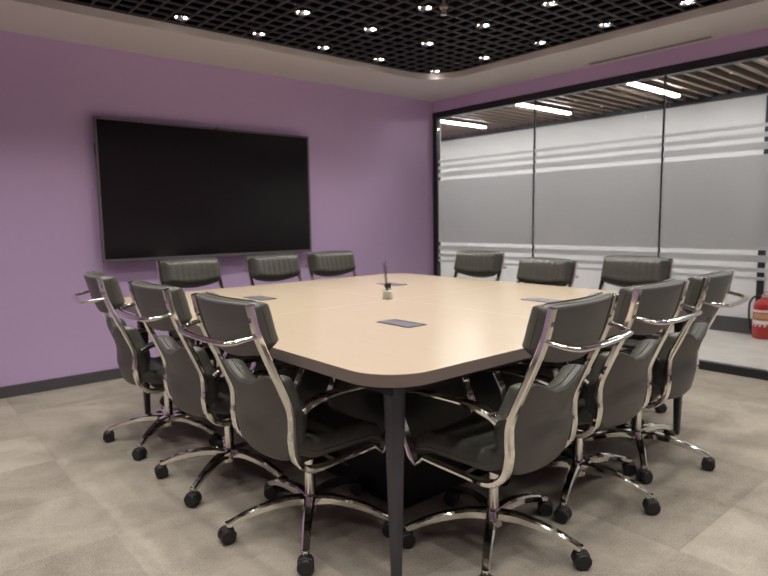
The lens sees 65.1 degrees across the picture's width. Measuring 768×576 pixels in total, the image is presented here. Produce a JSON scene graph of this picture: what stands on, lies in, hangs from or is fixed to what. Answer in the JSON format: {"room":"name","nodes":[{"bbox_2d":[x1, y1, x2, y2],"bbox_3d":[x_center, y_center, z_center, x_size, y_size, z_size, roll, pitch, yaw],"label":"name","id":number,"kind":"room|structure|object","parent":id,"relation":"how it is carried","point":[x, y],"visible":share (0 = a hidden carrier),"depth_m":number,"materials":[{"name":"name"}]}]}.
{"room":"conference room","nodes":[
{"label":"conference room","id":0,"kind":"room"},
{"bbox_2d":[0,31,433,386],"bbox_3d":[-1.850,-0.590,4.878,6.424,2.540,0.120,-6,8,-40],"label":"wall","id":1,"kind":"structure","parent":0,"point":[371,153],"depth_m":4.62,"materials":[{"name":"purple paint"}]},
{"bbox_2d":[0,368,122,398],"bbox_3d":[-1.778,0.635,4.974,6.214,0.082,0.014,-6,8,-40],"label":"baseboard","id":2,"kind":"structure","parent":1,"relation":"attached to","point":[110,374],"depth_m":4.44,"materials":[{"name":"grey"}]},
{"bbox_2d":[93,116,311,262],"bbox_3d":[-1.427,-0.803,5.083,1.878,1.076,0.086,-6,8,-40],"label":"wall screen","id":3,"kind":"object","parent":1,"relation":"attached to","point":[165,190],"visible":1,"depth_m":4.96,"materials":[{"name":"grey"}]},
{"bbox_2d":[433,119,440,275],"bbox_3d":[0.602,-0.768,6.854,0.060,2.252,0.055,-6,8,-40],"label":"trim","id":4,"kind":"structure","parent":1,"relation":"attached to","point":[436,122],"depth_m":6.80,"materials":[{"name":"black metal"}]},
{"bbox_2d":[0,325,767,575],"bbox_3d":[-0.057,0.768,4.396,8.300,0.100,9.800,-6,8,-40],"label":"floor","id":5,"kind":"structure","parent":0,"point":[74,502],"depth_m":2.54,"materials":[{"name":"grey tile"}]},
{"bbox_2d":[71,271,228,460],"bbox_3d":[-1.269,0.371,3.364,0.787,0.952,0.676,-5,8,-33],"label":"office chair","id":6,"kind":"object","parent":5,"relation":"on","point":[135,363],"visible":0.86,"depth_m":3.13,"materials":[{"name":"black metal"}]},
{"bbox_2d":[156,257,223,405],"bbox_3d":[-1.217,0.281,4.152,0.700,0.954,0.747,-6,8,-40],"label":"office chair","id":7,"kind":"object","parent":5,"relation":"on","point":[184,272],"visible":0.38,"depth_m":4.22,"materials":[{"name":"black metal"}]},
{"bbox_2d":[115,280,305,507],"bbox_3d":[-0.772,0.426,2.816,0.792,0.952,0.690,-6,8,-40],"label":"office chair","id":8,"kind":"object","parent":5,"relation":"on","point":[191,381],"visible":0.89,"depth_m":2.61,"materials":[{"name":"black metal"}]},
{"bbox_2d":[244,253,301,285],"bbox_3d":[-0.674,0.234,4.508,0.693,0.952,0.797,-6,8,-40],"label":"office chair","id":9,"kind":"object","parent":5,"relation":"on","point":[267,267],"visible":0.28,"depth_m":4.62,"materials":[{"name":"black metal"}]},
{"bbox_2d":[178,291,388,575],"bbox_3d":[-0.352,0.473,2.341,0.798,0.954,0.678,-6,8,-40],"label":"office chair","id":10,"kind":"object","parent":5,"relation":"on","point":[267,410],"visible":0.98,"depth_m":2.16,"materials":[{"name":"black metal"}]},
{"bbox_2d":[304,251,356,279],"bbox_3d":[-0.290,0.189,4.854,0.660,0.954,0.787,-5,8,-34],"label":"office chair","id":11,"kind":"object","parent":5,"relation":"on","point":[324,263],"visible":0.36,"depth_m":4.97,"materials":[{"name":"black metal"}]},
{"bbox_2d":[122,273,686,575],"bbox_3d":[0.071,0.438,3.517,2.398,0.750,2.623,-6,8,-40],"label":"meeting table","id":12,"kind":"object","parent":5,"relation":"on","point":[328,328],"visible":0.48,"depth_m":2.63,"materials":[{"name":"beige laminate"}]},
{"bbox_2d":[243,295,275,300],"bbox_3d":[-0.745,0.059,3.611,0.110,0.004,0.216,-6,8,-40],"label":"hatch","id":13,"kind":"object","parent":12,"relation":"on","point":[259,297],"visible":1,"depth_m":3.60,"materials":[{"name":"black plastic"}]},
{"bbox_2d":[382,263,392,298],"bbox_3d":[0.020,-0.047,3.471,0.052,0.222,0.059,2,7,21],"label":"reed diffuser","id":14,"kind":"object","parent":12,"relation":"on","point":[386,294],"visible":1,"depth_m":3.46,"materials":[{"name":"clear glass"}]},
{"bbox_2d":[377,282,407,285],"bbox_3d":[0.056,-0.028,4.291,0.110,0.004,0.216,-6,8,-40],"label":"hatch","id":15,"kind":"object","parent":12,"relation":"on","point":[392,284],"visible":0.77,"depth_m":4.24,"materials":[{"name":"black plastic"}]},
{"bbox_2d":[377,319,425,327],"bbox_3d":[0.075,0.155,2.659,0.110,0.004,0.216,-6,8,-40],"label":"hatch","id":16,"kind":"object","parent":12,"relation":"on","point":[401,323],"visible":1,"depth_m":2.64,"materials":[{"name":"grey metal"}]},
{"bbox_2d":[520,298,560,302],"bbox_3d":[0.875,0.068,3.339,0.110,0.004,0.216,-6,8,-40],"label":"hatch","id":17,"kind":"object","parent":12,"relation":"on","point":[527,299],"visible":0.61,"depth_m":3.33,"materials":[{"name":"black plastic"}]},
{"bbox_2d":[454,250,506,280],"bbox_3d":[0.563,0.200,4.652,0.692,0.954,0.755,5,9,44],"label":"office chair","id":18,"kind":"object","parent":5,"relation":"on","point":[473,263],"visible":0.35,"depth_m":4.70,"materials":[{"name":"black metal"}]},
{"bbox_2d":[403,292,633,575],"bbox_3d":[0.460,0.480,2.180,0.764,0.954,0.680,5,8,40],"label":"office chair","id":19,"kind":"object","parent":5,"relation":"on","point":[534,423],"visible":0.98,"depth_m":2.03,"materials":[{"name":"grey leather"}]},
{"bbox_2d":[516,257,578,286],"bbox_3d":[0.959,0.268,4.127,0.740,0.926,0.691,-6,8,-40],"label":"office chair","id":20,"kind":"object","parent":5,"relation":"on","point":[531,270],"visible":0.32,"depth_m":4.17,"materials":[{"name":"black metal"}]},
{"bbox_2d":[492,278,702,523],"bbox_3d":[0.908,0.427,2.595,0.695,0.954,0.750,-7,9,-42],"label":"office chair","id":21,"kind":"object","parent":5,"relation":"on","point":[617,387],"visible":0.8,"depth_m":2.40,"materials":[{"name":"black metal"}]},
{"bbox_2d":[584,255,673,425],"bbox_3d":[1.399,0.291,3.753,0.791,0.952,0.676,-6,8,-40],"label":"office chair","id":22,"kind":"object","parent":5,"relation":"on","point":[617,270],"visible":0.32,"depth_m":3.79,"materials":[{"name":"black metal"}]},
{"bbox_2d":[565,269,748,483],"bbox_3d":[1.326,0.380,2.969,0.753,0.954,0.683,5,8,39],"label":"office chair","id":23,"kind":"object","parent":5,"relation":"on","point":[675,367],"visible":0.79,"depth_m":2.76,"materials":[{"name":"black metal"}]},
{"bbox_2d":[748,291,767,339],"bbox_3d":[3.719,0.259,5.904,0.199,0.472,0.192,-1,6,1],"label":"fire extinguisher","id":24,"kind":"object","parent":5,"relation":"on","point":[759,326],"visible":1,"depth_m":5.87,"materials":[{"name":"red metal"}]},
{"bbox_2d":[754,313,767,319],"bbox_3d":[3.666,0.276,5.857,0.027,0.053,0.132,-6,8,-40],"label":"print","id":25,"kind":"object","parent":24,"relation":"attached to","point":[757,316],"depth_m":5.84,"materials":[{"name":"brown paper"}]},
{"bbox_2d":[0,0,767,101],"bbox_3d":[0.175,-1.974,2.317,6.424,0.792,6.414,-6,8,-40],"label":"ceiling","id":26,"kind":"structure","parent":0,"point":[51,19],"depth_m":4.62,"materials":[{"name":"white paint"}]},
{"bbox_2d":[172,5,189,20],"bbox_3d":[-1.353,-1.832,4.010,0.116,0.068,0.116,-6,8,-40],"label":"recessed light","id":27,"kind":"object","parent":26,"relation":"in","point":[186,16],"visible":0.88,"depth_m":3.98,"materials":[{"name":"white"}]},
{"bbox_2d":[251,23,266,36],"bbox_3d":[-0.913,-1.880,4.384,0.116,0.068,0.116,-6,8,-40],"label":"recessed light","id":28,"kind":"object","parent":26,"relation":"in","point":[263,33],"visible":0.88,"depth_m":4.35,"materials":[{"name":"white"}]},
{"bbox_2d":[294,0,311,15],"bbox_3d":[-0.533,-1.835,3.942,0.116,0.068,0.116,-6,8,-40],"label":"recessed light","id":29,"kind":"object","parent":26,"relation":"in","point":[306,11],"visible":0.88,"depth_m":3.91,"materials":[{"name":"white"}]},
{"bbox_2d":[316,38,330,49],"bbox_3d":[-0.481,-1.927,4.751,0.116,0.068,0.116,-6,8,-40],"label":"recessed light","id":30,"kind":"object","parent":26,"relation":"in","point":[327,47],"visible":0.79,"depth_m":4.71,"materials":[{"name":"black"}]},
{"bbox_2d":[362,18,377,31],"bbox_3d":[-0.101,-1.882,4.309,0.116,0.068,0.116,-6,8,-40],"label":"recessed light","id":31,"kind":"object","parent":26,"relation":"in","point":[373,28],"visible":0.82,"depth_m":4.27,"materials":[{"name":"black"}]},
{"bbox_2d":[372,51,385,61],"bbox_3d":[-0.045,-1.975,5.122,0.116,0.068,0.116,-6,8,-40],"label":"recessed light","id":32,"kind":"object","parent":26,"relation":"in","point":[381,58],"visible":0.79,"depth_m":5.08,"materials":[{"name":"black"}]},
{"bbox_2d":[416,0,433,11],"bbox_3d":[0.263,-1.840,3.887,0.116,0.068,0.116,-6,8,-40],"label":"recessed light","id":33,"kind":"object","parent":26,"relation":"in","point":[429,5],"visible":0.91,"depth_m":3.87,"materials":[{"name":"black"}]},
{"bbox_2d":[420,33,434,45],"bbox_3d":[0.336,-1.930,4.680,0.116,0.068,0.116,-6,8,-40],"label":"recessed light","id":34,"kind":"object","parent":26,"relation":"in","point":[429,42],"visible":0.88,"depth_m":4.64,"materials":[{"name":"black"}]},
{"bbox_2d":[429,63,440,72],"bbox_3d":[0.472,-2.031,5.561,0.116,0.068,0.116,-6,8,-40],"label":"recessed light","id":35,"kind":"object","parent":26,"relation":"in","point":[438,65],"visible":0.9,"depth_m":5.53,"materials":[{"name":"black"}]},
{"bbox_2d":[439,0,447,15],"bbox_3d":[0.379,-1.820,3.821,0.055,0.170,0.055,-6,8,-40],"label":"sprinkler","id":36,"kind":"object","parent":26,"relation":"attached to","point":[443,7],"visible":1,"depth_m":3.81,"materials":[{"name":"silver metal"}]},
{"bbox_2d":[475,14,490,28],"bbox_3d":[0.699,-1.887,4.258,0.116,0.068,0.116,-6,8,-40],"label":"recessed light","id":37,"kind":"object","parent":26,"relation":"in","point":[487,24],"visible":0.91,"depth_m":4.23,"materials":[{"name":"black"}]},
{"bbox_2d":[477,48,490,59],"bbox_3d":[0.852,-1.987,5.119,0.116,0.068,0.116,-6,8,-40],"label":"recessed light","id":38,"kind":"object","parent":26,"relation":"in","point":[480,55],"visible":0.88,"depth_m":5.09,"materials":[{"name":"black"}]},
{"bbox_2d":[532,32,546,44],"bbox_3d":[1.216,-1.944,4.696,0.116,0.068,0.116,-6,8,-40],"label":"recessed light","id":39,"kind":"object","parent":26,"relation":"in","point":[543,42],"visible":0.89,"depth_m":4.67,"materials":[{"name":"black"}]},
{"bbox_2d":[541,0,559,6],"bbox_3d":[1.060,-1.845,3.839,0.116,0.068,0.116,-6,8,-40],"label":"recessed light","id":40,"kind":"object","parent":26,"relation":"in","point":[546,3],"visible":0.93,"depth_m":3.87,"materials":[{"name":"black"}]},
{"bbox_2d":[597,13,613,27],"bbox_3d":[1.576,-1.902,4.278,0.116,0.068,0.116,-6,8,-40],"label":"recessed light","id":41,"kind":"object","parent":26,"relation":"in","point":[600,25],"visible":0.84,"depth_m":4.25,"materials":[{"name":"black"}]},
{"bbox_2d":[586,35,714,64],"bbox_3d":[2.078,-1.878,4.775,0.076,0.008,1.000,-6,8,-40],"label":"air slot","id":42,"kind":"object","parent":26,"relation":"attached to","point":[709,36],"visible":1,"depth_m":4.72,"materials":[{"name":"white paint"}]},
{"bbox_2d":[677,0,697,5],"bbox_3d":[1.943,-1.859,3.851,0.116,0.068,0.116,-6,8,-40],"label":"recessed light","id":43,"kind":"object","parent":26,"relation":"in","point":[682,2],"visible":1,"depth_m":3.88,"materials":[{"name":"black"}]},
{"bbox_2d":[440,119,440,180],"bbox_3d":[-0.441,-1.159,8.155,0.040,2.900,3.325,-6,8,-40],"label":"wall","id":44,"kind":"structure","parent":0,"point":[440,119],"depth_m":6.84,"materials":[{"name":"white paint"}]},
{"bbox_2d":[699,359,767,380],"bbox_3d":[2.608,0.617,4.672,0.060,0.066,6.174,-6,8,-40],"label":"trim","id":45,"kind":"structure","parent":44,"relation":"attached to","point":[744,371],"depth_m":4.57,"materials":[{"name":"black metal"}]},
{"bbox_2d":[433,28,767,112],"bbox_3d":[2.586,-1.797,4.410,0.090,0.157,6.174,-6,8,-40],"label":"wall","id":46,"kind":"structure","parent":0,"point":[757,38],"depth_m":5.05,"materials":[{"name":"purple paint"}]},
{"bbox_2d":[438,100,535,265],"bbox_3d":[1.041,-0.716,6.344,0.018,2.252,1.287,-6,8,-40],"label":"window","id":47,"kind":"structure","parent":46,"relation":"in","point":[492,209],"depth_m":6.26,"materials":[{"name":"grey glass"}]},
{"bbox_2d":[432,46,767,118],"bbox_3d":[2.574,-1.685,4.411,0.066,0.065,6.174,-6,8,-40],"label":"trim","id":48,"kind":"structure","parent":46,"relation":"attached to","point":[761,52],"depth_m":5.07,"materials":[{"name":"black metal"}]},
{"bbox_2d":[533,76,666,270],"bbox_3d":[1.861,-0.620,5.391,0.018,2.252,1.240,-6,8,-40],"label":"window","id":49,"kind":"structure","parent":46,"relation":"in","point":[618,206],"depth_m":5.31,"materials":[{"name":"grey glass"}]},
{"bbox_2d":[659,56,767,369],"bbox_3d":[2.667,-0.526,4.455,0.018,2.252,1.240,-6,8,-40],"label":"window","id":50,"kind":"structure","parent":46,"relation":"in","point":[713,203],"depth_m":4.58,"materials":[{"name":"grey glass"}]},
{"bbox_2d":[441,94,767,318],"bbox_3d":[3.029,-1.062,6.867,0.120,2.900,9.800,-6,8,-40],"label":"wall","id":51,"kind":"structure","parent":0,"point":[749,110],"depth_m":7.06,"materials":[{"name":"white paint"}]},
{"bbox_2d":[441,84,767,141],"bbox_3d":[2.951,-2.021,6.704,0.050,0.095,9.800,-6,8,-40],"label":"trim","id":52,"kind":"structure","parent":51,"relation":"attached to","point":[746,92],"depth_m":6.86,"materials":[{"name":"black metal"}]},
{"bbox_2d":[693,315,751,333],"bbox_3d":[2.997,0.305,6.977,0.014,0.160,9.800,-6,8,-40],"label":"baseboard","id":53,"kind":"structure","parent":51,"relation":"attached to","point":[721,323],"depth_m":6.27,"materials":[{"name":"grey"}]},
{"bbox_2d":[755,95,767,301],"bbox_3d":[3.756,-0.776,5.944,0.016,2.200,0.065,-6,8,-40],"label":"trim","id":54,"kind":"structure","parent":51,"relation":"attached to","point":[759,284],"depth_m":6.00,"materials":[{"name":"black metal"}]},
{"bbox_2d":[441,58,767,137],"bbox_3d":[2.281,-1.987,6.144,1.696,0.080,9.756,-6,8,-40],"label":"ceiling","id":55,"kind":"structure","parent":0,"point":[748,74],"depth_m":6.23,"materials":[{"name":"brown wood"}]},
{"bbox_2d":[441,118,486,127],"bbox_3d":[0.907,-2.053,7.455,1.070,0.044,0.068,-6,8,-40],"label":"lamp","id":56,"kind":"object","parent":55,"relation":"attached to","point":[445,120],"visible":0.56,"depth_m":7.50,"materials":[{"name":"white plastic"}]},
{"bbox_2d":[518,102,572,113],"bbox_3d":[1.714,-1.959,6.518,1.070,0.044,0.068,-6,8,-40],"label":"lamp","id":57,"kind":"object","parent":55,"relation":"attached to","point":[530,104],"visible":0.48,"depth_m":6.54,"materials":[{"name":"white plastic"}]},
{"bbox_2d":[628,81,681,96],"bbox_3d":[2.501,-1.866,5.604,1.070,0.044,0.068,-6,8,-40],"label":"lamp","id":58,"kind":"object","parent":55,"relation":"attached to","point":[642,84],"visible":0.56,"depth_m":5.60,"materials":[{"name":"white plastic"}]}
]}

